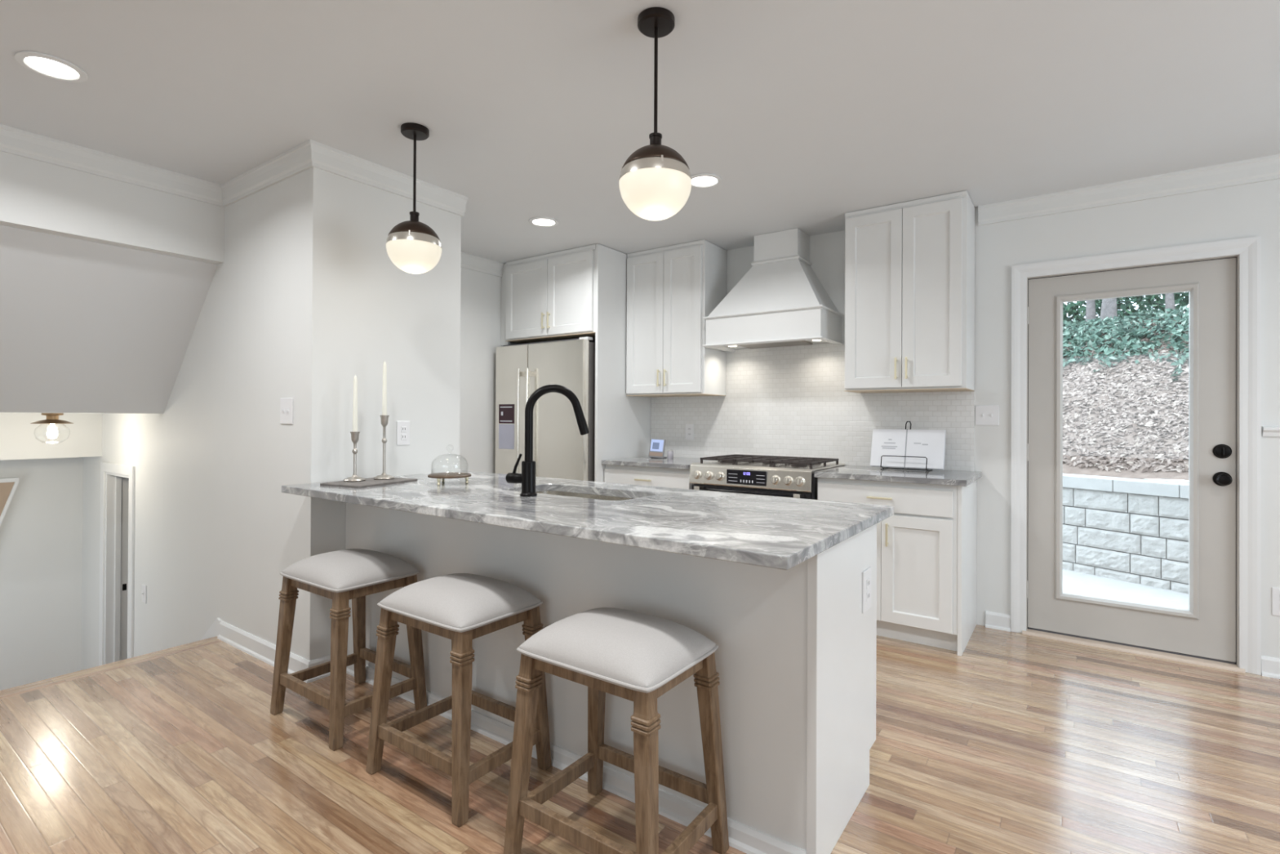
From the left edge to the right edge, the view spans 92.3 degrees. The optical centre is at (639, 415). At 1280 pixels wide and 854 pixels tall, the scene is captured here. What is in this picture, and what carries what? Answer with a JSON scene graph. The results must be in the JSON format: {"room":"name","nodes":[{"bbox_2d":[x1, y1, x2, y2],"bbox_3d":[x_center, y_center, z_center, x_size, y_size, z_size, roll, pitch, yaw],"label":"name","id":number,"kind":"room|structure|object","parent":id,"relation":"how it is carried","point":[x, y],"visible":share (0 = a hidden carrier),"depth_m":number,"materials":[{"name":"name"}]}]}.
{"room":"kitchen","nodes":[
{"label":"kitchen","id":0,"kind":"room"},
{"bbox_2d":[0,457,83,690],"bbox_3d":[-5.010,1.118,4.435,0.140,2.570,1.467,0,0,35],"label":"wall","id":1,"kind":"structure","parent":0,"point":[41,527],"depth_m":4.80,"materials":[{"name":"white paint"}]},
{"bbox_2d":[0,477,18,525],"bbox_3d":[-4.956,1.150,4.333,0.063,1.365,0.805,0,0,35],"label":"trim","id":2,"kind":"structure","parent":1,"relation":"attached to","point":[8,486],"depth_m":4.60,"materials":[{"name":"white paint"}]},
{"bbox_2d":[0,413,102,460],"bbox_3d":[-4.720,0.145,4.298,0.490,0.328,1.367,0,0,35],"label":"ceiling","id":3,"kind":"structure","parent":1,"relation":"attached to","point":[18,441],"depth_m":4.46,"materials":[{"name":"white paint"}]},
{"bbox_2d":[0,412,160,413],"bbox_3d":[-4.021,-0.089,4.329,1.935,0.147,2.221,0,0,35],"label":"ceiling","id":4,"kind":"structure","parent":0,"point":[0,412],"depth_m":4.09,"materials":[{"name":"paint"}]},
{"bbox_2d":[30,413,74,443],"bbox_3d":[-3.816,0.083,3.991,0.206,0.196,0.206,0,0,35],"label":"flush light","id":5,"kind":"object","parent":4,"relation":"attached to","point":[51,419],"visible":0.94,"depth_m":3.97,"materials":[{"name":"white glass"}]},
{"bbox_2d":[0,225,217,413],"bbox_3d":[-3.134,-0.549,3.273,0.900,1.067,1.217,0,0,35],"label":"ceiling","id":6,"kind":"structure","parent":0,"point":[86,326],"depth_m":3.35,"materials":[{"name":"paint"}]},
{"bbox_2d":[81,167,461,670],"bbox_3d":[-2.860,0.565,4.339,3.820,3.696,0.854,0,0,35],"label":"wall","id":7,"kind":"structure","parent":0,"point":[307,296],"depth_m":3.28,"materials":[{"name":"white paint"}]},
{"bbox_2d":[0,635,222,698],"bbox_3d":[-2.681,1.318,2.938,0.126,0.160,1.217,0,0,35],"label":"trim","id":8,"kind":"structure","parent":7,"relation":"attached to","point":[28,687],"depth_m":3.01,"materials":[{"name":"brown wood"}]},
{"bbox_2d":[98,462,134,665],"bbox_3d":[-3.780,1.382,4.534,0.715,2.055,0.151,0,0,35],"label":"door","id":9,"kind":"structure","parent":7,"relation":"in","point":[117,531],"depth_m":4.66,"materials":[{"name":"white paint"}]},
{"bbox_2d":[141,583,146,603],"bbox_3d":[-3.355,1.205,4.151,0.075,0.120,0.017,0,0,35],"label":"light switch","id":10,"kind":"object","parent":7,"relation":"attached to","point":[144,587],"visible":1,"depth_m":4.15,"materials":[{"name":"white plastic"}]},
{"bbox_2d":[200,617,221,639],"bbox_3d":[-2.919,1.711,3.842,1.401,1.140,0.012,0,0,35],"label":"trim","id":11,"kind":"structure","parent":7,"relation":"attached to","point":[214,630],"depth_m":3.48,"materials":[{"name":"white paint"}]},
{"bbox_2d":[217,620,330,683],"bbox_3d":[-1.895,1.197,3.216,0.993,0.092,0.191,0,0,35],"label":"baseboard","id":12,"kind":"structure","parent":7,"relation":"attached to","point":[264,651],"depth_m":3.14,"materials":[{"name":"white paint"}]},
{"bbox_2d":[280,397,293,423],"bbox_3d":[-1.741,-0.022,3.019,0.125,0.128,0.017,0,0,35],"label":"light switch","id":13,"kind":"object","parent":7,"relation":"attached to","point":[286,403],"visible":1,"depth_m":3.02,"materials":[{"name":"white plastic"}]},
{"bbox_2d":[396,421,409,444],"bbox_3d":[-1.262,0.094,3.281,0.009,0.128,0.078,0,0,35],"label":"wall outlet","id":14,"kind":"object","parent":7,"relation":"attached to","point":[402,427],"visible":1,"depth_m":3.28,"materials":[{"name":"white plastic"}]},
{"bbox_2d":[400,426,406,431],"bbox_3d":[-1.260,0.073,3.280,0.003,0.030,0.032,0,0,35],"label":"socket","id":15,"kind":"object","parent":14,"relation":"attached to","point":[403,428],"depth_m":3.28,"materials":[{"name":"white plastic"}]},
{"bbox_2d":[400,434,406,439],"bbox_3d":[-1.260,0.115,3.280,0.003,0.030,0.032,0,0,35],"label":"socket","id":16,"kind":"object","parent":14,"relation":"attached to","point":[403,437],"depth_m":3.28,"materials":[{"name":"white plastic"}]},
{"bbox_2d":[459,266,519,473],"bbox_3d":[-1.381,-0.010,4.982,0.150,2.526,1.897,0,0,35],"label":"wall","id":17,"kind":"structure","parent":0,"point":[480,292],"depth_m":4.96,"materials":[{"name":"white paint"}]},
{"bbox_2d":[0,124,503,277],"bbox_3d":[-2.656,-1.236,2.156,1.029,0.112,6.635,0,0,35],"label":"trim","id":18,"kind":"structure","parent":17,"relation":"attached to","point":[310,153],"depth_m":3.11,"materials":[{"name":"white paint"}]},
{"bbox_2d":[501,263,510,346],"bbox_3d":[-1.122,-0.926,5.144,0.081,0.683,0.030,0,0,35],"label":"strip","id":19,"kind":"object","parent":17,"relation":"attached to","point":[504,342],"visible":0.5,"depth_m":5.14,"materials":[{"name":"white paint"}]},
{"bbox_2d":[0,0,1279,263],"bbox_3d":[-0.126,-1.345,0.883,6.930,0.120,7.478,0,0,35],"label":"ceiling","id":20,"kind":"structure","parent":0,"point":[808,114],"depth_m":2.45,"materials":[{"name":"paint"}]},
{"bbox_2d":[14,50,88,82],"bbox_3d":[-2.171,-1.284,2.270,0.196,0.008,0.196,0,0,35],"label":"recessed light","id":21,"kind":"object","parent":20,"relation":"in","point":[39,63],"visible":1,"depth_m":2.26,"materials":[{"name":"white paint"}]},
{"bbox_2d":[386,122,441,274],"bbox_3d":[-1.007,-0.957,2.746,0.234,0.645,0.234,0,0,35],"label":"pendant light","id":22,"kind":"object","parent":20,"relation":"hanging from","point":[412,246],"visible":1,"depth_m":2.68,"materials":[{"name":"white glass"}]},
{"bbox_2d":[528,216,559,226],"bbox_3d":[-0.631,-1.268,4.035,0.196,0.008,0.196,0,0,35],"label":"recessed light","id":23,"kind":"object","parent":20,"relation":"in","point":[540,221],"visible":1,"depth_m":4.03,"materials":[{"name":"white paint"}]},
{"bbox_2d":[618,7,691,220],"bbox_3d":[0.051,-0.956,1.982,0.234,0.645,0.234,0,0,35],"label":"pendant light","id":24,"kind":"object","parent":20,"relation":"hanging from","point":[655,183],"visible":1,"depth_m":1.91,"materials":[{"name":"white glass"}]},
{"bbox_2d":[690,173,722,187],"bbox_3d":[0.345,-1.267,3.324,0.196,0.008,0.196,0,0,35],"label":"recessed light","id":25,"kind":"object","parent":20,"relation":"in","point":[703,180],"visible":0.83,"depth_m":3.32,"materials":[{"name":"white paint"}]},
{"bbox_2d":[0,624,1279,853],"bbox_3d":[-0.140,1.321,0.871,6.930,0.160,7.478,0,0,35],"label":"floor","id":26,"kind":"structure","parent":0,"point":[1015,743],"depth_m":2.16,"materials":[{"name":"brown wood"}]},
{"bbox_2d":[270,548,426,751],"bbox_3d":[-1.220,0.911,2.584,0.504,0.665,0.404,0,0,35],"label":"counter stool","id":27,"kind":"object","parent":26,"relation":"on","point":[340,576],"visible":0.92,"depth_m":2.50,"materials":[{"name":"brown wood"}]},
{"bbox_2d":[281,548,417,592],"bbox_3d":[-1.218,0.624,2.586,0.456,0.090,0.364,0,0,35],"label":"cushion","id":28,"kind":"object","parent":27,"relation":"on","point":[350,570],"depth_m":2.47,"materials":[{"name":"fabric"}]},
{"bbox_2d":[365,573,551,826],"bbox_3d":[-0.633,0.912,2.164,0.504,0.665,0.404,0,0,35],"label":"counter stool","id":29,"kind":"object","parent":26,"relation":"on","point":[461,608],"visible":1,"depth_m":2.06,"materials":[{"name":"brown wood"}]},
{"bbox_2d":[379,573,541,632],"bbox_3d":[-0.631,0.625,2.165,0.456,0.090,0.364,0,0,35],"label":"cushion","id":30,"kind":"object","parent":29,"relation":"on","point":[455,602],"depth_m":2.05,"materials":[{"name":"fabric"}]},
{"bbox_2d":[495,336,595,481],"bbox_3d":[-0.607,0.339,5.028,0.947,1.837,0.808,0,0,35],"label":"refrigerator","id":31,"kind":"object","parent":26,"relation":"on","point":[560,451],"visible":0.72,"depth_m":4.69,"materials":[{"name":"silver metal"}]},
{"bbox_2d":[345,502,876,853],"bbox_3d":[-0.311,0.801,2.587,2.363,0.893,0.650,0,0,35],"label":"kitchen island","id":32,"kind":"object","parent":26,"relation":"on","point":[796,652],"visible":0.43,"depth_m":1.90,"materials":[{"name":"white paint"}]},
{"bbox_2d":[281,470,893,569],"bbox_3d":[-0.353,0.337,2.497,2.397,0.032,1.008,0,0,35],"label":"island countertop","id":33,"kind":"structure","parent":32,"relation":"on","point":[778,532],"depth_m":2.04,"materials":[{"name":"grey stone"}]},
{"bbox_2d":[320,477,417,488],"bbox_3d":[-1.270,0.313,2.898,0.250,0.010,0.357,0,0,24],"label":"tray","id":34,"kind":"object","parent":33,"relation":"on","point":[370,482],"visible":0.76,"depth_m":2.81,"materials":[{"name":"grey stone"}]},
{"bbox_2d":[343,431,365,481],"bbox_3d":[-1.344,0.192,2.897,0.093,0.232,0.093,0,0,-32],"label":"candlestick","id":35,"kind":"object","parent":34,"relation":"on","point":[354,435],"visible":1,"depth_m":2.89,"materials":[{"name":"silver metal"}]},
{"bbox_2d":[352,373,357,431],"bbox_3d":[-1.343,-0.051,2.898,0.022,0.293,0.022,0,0,35],"label":"taper candle","id":36,"kind":"object","parent":35,"relation":"on","point":[355,379],"visible":1,"depth_m":2.89,"materials":[{"name":"beige wax"}]},
{"bbox_2d":[350,431,359,443],"bbox_3d":[-1.343,0.104,2.897,0.043,0.056,0.043,0,0,35],"label":"cup","id":37,"kind":"object","parent":35,"relation":"on","point":[354,435],"depth_m":2.88,"materials":[{"name":"silver metal"}]},
{"bbox_2d":[373,415,395,479],"bbox_3d":[-1.245,0.154,2.993,0.093,0.310,0.093,0,0,-32],"label":"candlestick","id":38,"kind":"object","parent":34,"relation":"on","point":[384,419],"visible":0.99,"depth_m":2.98,"materials":[{"name":"silver metal"}]},
{"bbox_2d":[382,360,386,415],"bbox_3d":[-1.244,-0.127,2.994,0.022,0.290,0.022,0,0,35],"label":"taper candle","id":39,"kind":"object","parent":38,"relation":"on","point":[384,366],"visible":1,"depth_m":2.99,"materials":[{"name":"beige wax"}]},
{"bbox_2d":[379,415,389,426],"bbox_3d":[-1.245,0.027,2.994,0.043,0.056,0.043,0,0,35],"label":"cup","id":40,"kind":"object","parent":38,"relation":"on","point":[384,419],"depth_m":2.98,"materials":[{"name":"silver metal"}]},
{"bbox_2d":[427,472,471,484],"bbox_3d":[-0.895,0.298,2.891,0.196,0.044,0.196,0,0,35],"label":"stand","id":41,"kind":"object","parent":33,"relation":"on","point":[438,476],"visible":0.99,"depth_m":2.84,"materials":[{"name":"brown wood"}]},
{"bbox_2d":[431,448,467,475],"bbox_3d":[-0.894,0.207,2.891,0.166,0.138,0.166,0,0,35],"label":"glass cloche","id":42,"kind":"object","parent":41,"relation":"on","point":[453,448],"visible":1,"depth_m":2.90,"materials":[{"name":"clear glass"}]},
{"bbox_2d":[505,384,589,497],"bbox_3d":[-0.371,0.097,2.475,0.335,0.447,0.089,0,0,-6],"label":"kitchen faucet","id":43,"kind":"object","parent":33,"relation":"on","point":[527,477],"visible":1,"depth_m":2.45,"materials":[{"name":"black metal"}]},
{"bbox_2d":[536,490,633,500],"bbox_3d":[-0.258,0.450,2.611,0.683,0.190,0.348,0,0,35],"label":"sink","id":44,"kind":"object","parent":33,"relation":"in","point":[550,492],"visible":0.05,"depth_m":2.80,"materials":[{"name":"silver metal"}]},
{"bbox_2d":[862,566,871,613],"bbox_3d":[0.755,0.579,2.040,0.009,0.135,0.092,0,0,35],"label":"wall outlet","id":45,"kind":"object","parent":32,"relation":"attached to","point":[866,575],"visible":1,"depth_m":2.03,"materials":[{"name":"white plastic"}]},
{"bbox_2d":[866,577,870,588],"bbox_3d":[0.757,0.558,2.039,0.003,0.030,0.032,0,0,35],"label":"socket","id":46,"kind":"object","parent":45,"relation":"attached to","point":[868,579],"depth_m":2.04,"materials":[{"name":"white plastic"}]},
{"bbox_2d":[866,591,870,601],"bbox_3d":[0.757,0.600,2.038,0.003,0.030,0.032,0,0,35],"label":"socket","id":47,"kind":"object","parent":45,"relation":"attached to","point":[868,592],"depth_m":2.04,"materials":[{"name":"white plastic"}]},
{"bbox_2d":[503,607,728,853],"bbox_3d":[-0.063,0.913,1.752,0.504,0.665,0.404,0,0,35],"label":"counter stool","id":48,"kind":"object","parent":26,"relation":"on","point":[637,657],"visible":1,"depth_m":1.69,"materials":[{"name":"brown wood"}]},
{"bbox_2d":[519,607,715,693],"bbox_3d":[-0.061,0.626,1.754,0.456,0.090,0.364,0,0,35],"label":"cushion","id":49,"kind":"object","parent":48,"relation":"on","point":[638,652],"depth_m":1.64,"materials":[{"name":"fabric"}]},
{"bbox_2d":[594,244,650,482],"bbox_3d":[-0.121,-0.003,4.819,0.022,2.523,0.704,0,0,35],"label":"panel","id":50,"kind":"object","parent":26,"relation":"on","point":[622,421],"visible":0.35,"depth_m":4.69,"materials":[{"name":"white paint"}]},
{"bbox_2d":[604,464,693,488],"bbox_3d":[0.203,0.813,4.611,0.745,0.893,0.660,0,0,35],"label":"base cabinet","id":51,"kind":"object","parent":26,"relation":"on","point":[624,474],"visible":0.23,"depth_m":4.35,"materials":[{"name":"white paint"}]},
{"bbox_2d":[601,456,711,469],"bbox_3d":[0.207,0.349,4.610,0.751,0.032,0.646,0,0,35],"label":"countertop","id":52,"kind":"structure","parent":51,"relation":"on","point":[681,463],"depth_m":4.44,"materials":[{"name":"grey stone"}]},
{"bbox_2d":[648,438,666,458],"bbox_3d":[0.141,0.257,4.814,0.123,0.154,0.095,0,0,35],"label":"display","id":53,"kind":"object","parent":52,"relation":"on","point":[657,446],"visible":1,"depth_m":4.79,"materials":[{"name":"blue"}]},
{"bbox_2d":[652,442,659,448],"bbox_3d":[0.124,0.237,4.801,0.056,0.053,0.012,0,0,24],"label":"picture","id":54,"kind":"object","parent":53,"relation":"on","point":[655,445],"depth_m":4.80},
{"bbox_2d":[666,449,673,458],"bbox_3d":[0.235,0.300,4.756,0.048,0.069,0.048,0,0,35],"label":"jar","id":55,"kind":"object","parent":52,"relation":"on","point":[670,452],"visible":1,"depth_m":4.74,"materials":[{"name":"grey ceramic"}]},
{"bbox_2d":[688,453,844,499],"bbox_3d":[0.848,0.774,4.113,0.841,0.972,0.707,0,0,35],"label":"gas range","id":56,"kind":"object","parent":26,"relation":"on","point":[793,477],"visible":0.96,"depth_m":3.90,"materials":[{"name":"silver metal"}]},
{"bbox_2d":[697,460,844,471],"bbox_3d":[0.881,0.329,4.168,0.831,0.012,0.586,0,0,35],"label":"cooktop","id":57,"kind":"object","parent":56,"relation":"in","point":[821,466],"depth_m":3.99,"materials":[{"name":"silver metal"}]},
{"bbox_2d":[817,477,977,656],"bbox_3d":[1.532,0.815,3.670,0.769,0.893,0.660,0,0,35],"label":"base cabinet","id":58,"kind":"object","parent":26,"relation":"on","point":[926,551],"visible":0.68,"depth_m":3.35,"materials":[{"name":"white paint"}]},
{"bbox_2d":[813,465,982,486],"bbox_3d":[1.543,0.352,3.665,0.803,0.032,0.646,0,0,35],"label":"countertop","id":59,"kind":"structure","parent":58,"relation":"on","point":[936,477],"depth_m":3.51,"materials":[{"name":"grey stone"}]},
{"bbox_2d":[880,421,932,471],"bbox_3d":[1.652,0.186,3.810,0.266,0.301,0.188,0,0,35],"label":"cookbook stand","id":60,"kind":"object","parent":59,"relation":"on","point":[907,421],"visible":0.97,"depth_m":3.78,"materials":[{"name":"black metal"}]},
{"bbox_2d":[870,428,946,470],"bbox_3d":[1.649,0.205,3.798,0.424,0.238,0.080,0,0,35],"label":"open cookbook","id":61,"kind":"object","parent":60,"relation":"on","point":[930,444],"visible":1,"depth_m":3.79,"materials":[{"name":"white paper"}]},
{"bbox_2d":[650,178,1279,658],"bbox_3d":[1.978,0.082,3.860,6.930,2.686,0.169,0,0,35],"label":"wall","id":62,"kind":"structure","parent":0,"point":[1251,210],"depth_m":3.70,"materials":[{"name":"white paint"}]},
{"bbox_2d":[505,244,595,343],"bbox_3d":[-0.530,-0.938,5.084,0.949,0.655,0.740,0,0,35],"label":"upper cabinet","id":63,"kind":"object","parent":62,"relation":"attached to","point":[551,296],"visible":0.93,"depth_m":4.78,"materials":[{"name":"white paint"}]},
{"bbox_2d":[626,239,726,397],"bbox_3d":[0.266,-0.707,4.736,0.688,1.111,0.386,0,0,35],"label":"upper cabinet","id":64,"kind":"object","parent":62,"relation":"attached to","point":[670,289],"visible":0.99,"depth_m":4.58,"materials":[{"name":"white paint"}]},
{"bbox_2d":[685,423,693,439],"bbox_3d":[0.394,0.129,4.871,0.076,0.125,0.009,0,0,35],"label":"wall outlet","id":65,"kind":"object","parent":62,"relation":"attached to","point":[689,427],"visible":1,"depth_m":4.87,"materials":[{"name":"white plastic"}]},
{"bbox_2d":[702,227,844,352],"bbox_3d":[0.916,-0.871,4.256,0.856,0.784,0.439,0,0,35],"label":"range hood","id":66,"kind":"object","parent":62,"relation":"attached to","point":[780,301],"visible":1,"depth_m":4.15,"materials":[{"name":"white paint"}]},
{"bbox_2d":[844,190,974,393],"bbox_3d":[1.641,-0.705,3.763,0.677,1.111,0.386,0,0,35],"label":"upper cabinet","id":67,"kind":"object","parent":62,"relation":"attached to","point":[909,266],"visible":1,"depth_m":3.61,"materials":[{"name":"white paint"}]},
{"bbox_2d":[975,404,999,425],"bbox_3d":[2.080,-0.001,3.685,0.125,0.120,0.017,0,0,35],"label":"light switch","id":68,"kind":"object","parent":62,"relation":"attached to","point":[984,415],"visible":1,"depth_m":3.69,"materials":[{"name":"white plastic"}]},
{"bbox_2d":[977,154,1279,225],"bbox_3d":[1.277,-1.227,-0.209,3.278,0.112,7.318,0,0,35],"label":"trim","id":69,"kind":"structure","parent":62,"relation":"attached to","point":[1265,168],"depth_m":3.28,"materials":[{"name":"white paint"}]},
{"bbox_2d":[985,610,1279,679],"bbox_3d":[1.282,1.197,-0.232,3.235,0.092,7.318,0,0,35],"label":"baseboard","id":70,"kind":"structure","parent":62,"relation":"attached to","point":[1270,666],"depth_m":3.61,"materials":[{"name":"white paint"}]},
{"bbox_2d":[1010,235,1261,675],"bbox_3d":[2.648,0.195,3.365,1.046,2.143,0.201,0,0,35],"label":"door","id":71,"kind":"structure","parent":62,"relation":"in","point":[1220,628],"depth_m":3.19,"materials":[{"name":"beige paint"}]},
{"bbox_2d":[1262,426,1279,436],"bbox_3d":[3.877,0.079,2.408,2.051,0.048,0.026,0,0,35],"label":"trim","id":72,"kind":"structure","parent":62,"relation":"attached to","point":[1266,430],"depth_m":2.98,"materials":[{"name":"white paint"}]},
{"bbox_2d":[1271,586,1279,616],"bbox_3d":[3.103,0.901,2.959,0.085,0.135,0.009,0,0,35],"label":"wall outlet","id":73,"kind":"object","parent":62,"relation":"attached to","point":[1275,591],"visible":1,"depth_m":2.98,"materials":[{"name":"white plastic"}]},
{"bbox_3d":[-4.067,0.560,1.128,0.120,3.726,3.350,0,0,35],"label":"wall","id":74,"kind":"structure","parent":0,"visible":0},
{"bbox_2d":[0,151,224,264],"bbox_3d":[-2.732,-1.077,2.993,0.099,0.422,1.216,0,0,35],"label":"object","id":75,"kind":"structure","parent":74,"relation":"attached to","point":[37,196],"depth_m":3.04,"materials":[{"name":"white paint"}]},
{"label":"outside","id":76,"kind":"structure","parent":0,"visible":0},
{"bbox_2d":[1062,315,1188,480],"bbox_3d":[7.724,-0.394,7.278,8.000,1.989,12.000,0,0,-30],"label":"terrain","id":77,"kind":"structure","parent":76,"point":[1127,473],"depth_m":5.94,"materials":[{"name":"brown soil"}]},
{"bbox_2d":[1085,299,1096,321],"bbox_3d":[7.541,-3.181,9.697,0.880,3.856,0.168,0,0,24],"label":"tree","id":78,"kind":"object","parent":77,"relation":"on","point":[1091,304],"visible":0.06,"depth_m":9.78,"materials":[{"name":"grey plant"}]},
{"bbox_2d":[1099,297,1116,320],"bbox_3d":[7.189,-3.135,8.868,0.925,3.859,0.229,0,0,35],"label":"tree","id":79,"kind":"object","parent":77,"relation":"on","point":[1108,306],"visible":0.05,"depth_m":8.97,"materials":[{"name":"grey plant"}]},
{"bbox_2d":[1062,322,1188,472],"bbox_3d":[5.157,-0.334,7.026,3.148,1.748,5.164,0,0,-30],"label":"fallen leaves","id":80,"kind":"object","parent":77,"relation":"on","point":[1082,371],"visible":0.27,"depth_m":6.19,"materials":[{"name":"brown plant"}]},
{"bbox_2d":[1062,291,1188,324],"bbox_3d":[10.007,-1.945,7.711,2.570,1.524,10.661,0,0,-30],"label":"undergrowth","id":81,"kind":"object","parent":77,"relation":"on","point":[1073,308],"visible":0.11,"depth_m":10.15,"materials":[{"name":"green plant"}]},
{"bbox_2d":[1062,305,1188,381],"bbox_3d":[5.995,-0.890,7.851,2.458,1.096,5.804,0,0,-29],"label":"ivy","id":82,"kind":"object","parent":77,"relation":"on","point":[1084,331],"visible":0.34,"depth_m":7.66,"materials":[{"name":"green plant"}]},
{"bbox_2d":[1164,293,1175,313],"bbox_3d":[8.049,-3.165,8.797,0.879,3.856,0.144,0,0,25],"label":"tree","id":83,"kind":"object","parent":77,"relation":"on","point":[1169,298],"visible":0.02,"depth_m":8.90,"materials":[{"name":"grey plant"}]},
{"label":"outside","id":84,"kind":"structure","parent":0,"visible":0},
{"bbox_2d":[1062,568,1188,608],"bbox_3d":[5.878,1.534,8.311,18.000,0.240,11.622,0,0,35],"label":"ground","id":85,"kind":"structure","parent":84,"point":[1073,582],"depth_m":4.87,"materials":[{"name":"concrete"}]},
{"bbox_2d":[1062,473,1188,593],"bbox_3d":[4.220,1.013,5.147,0.300,0.939,6.870,0,0,-30],"label":"wall","id":86,"kind":"structure","parent":85,"relation":"on","point":[1128,530],"depth_m":5.14,"materials":[{"name":"stone"}]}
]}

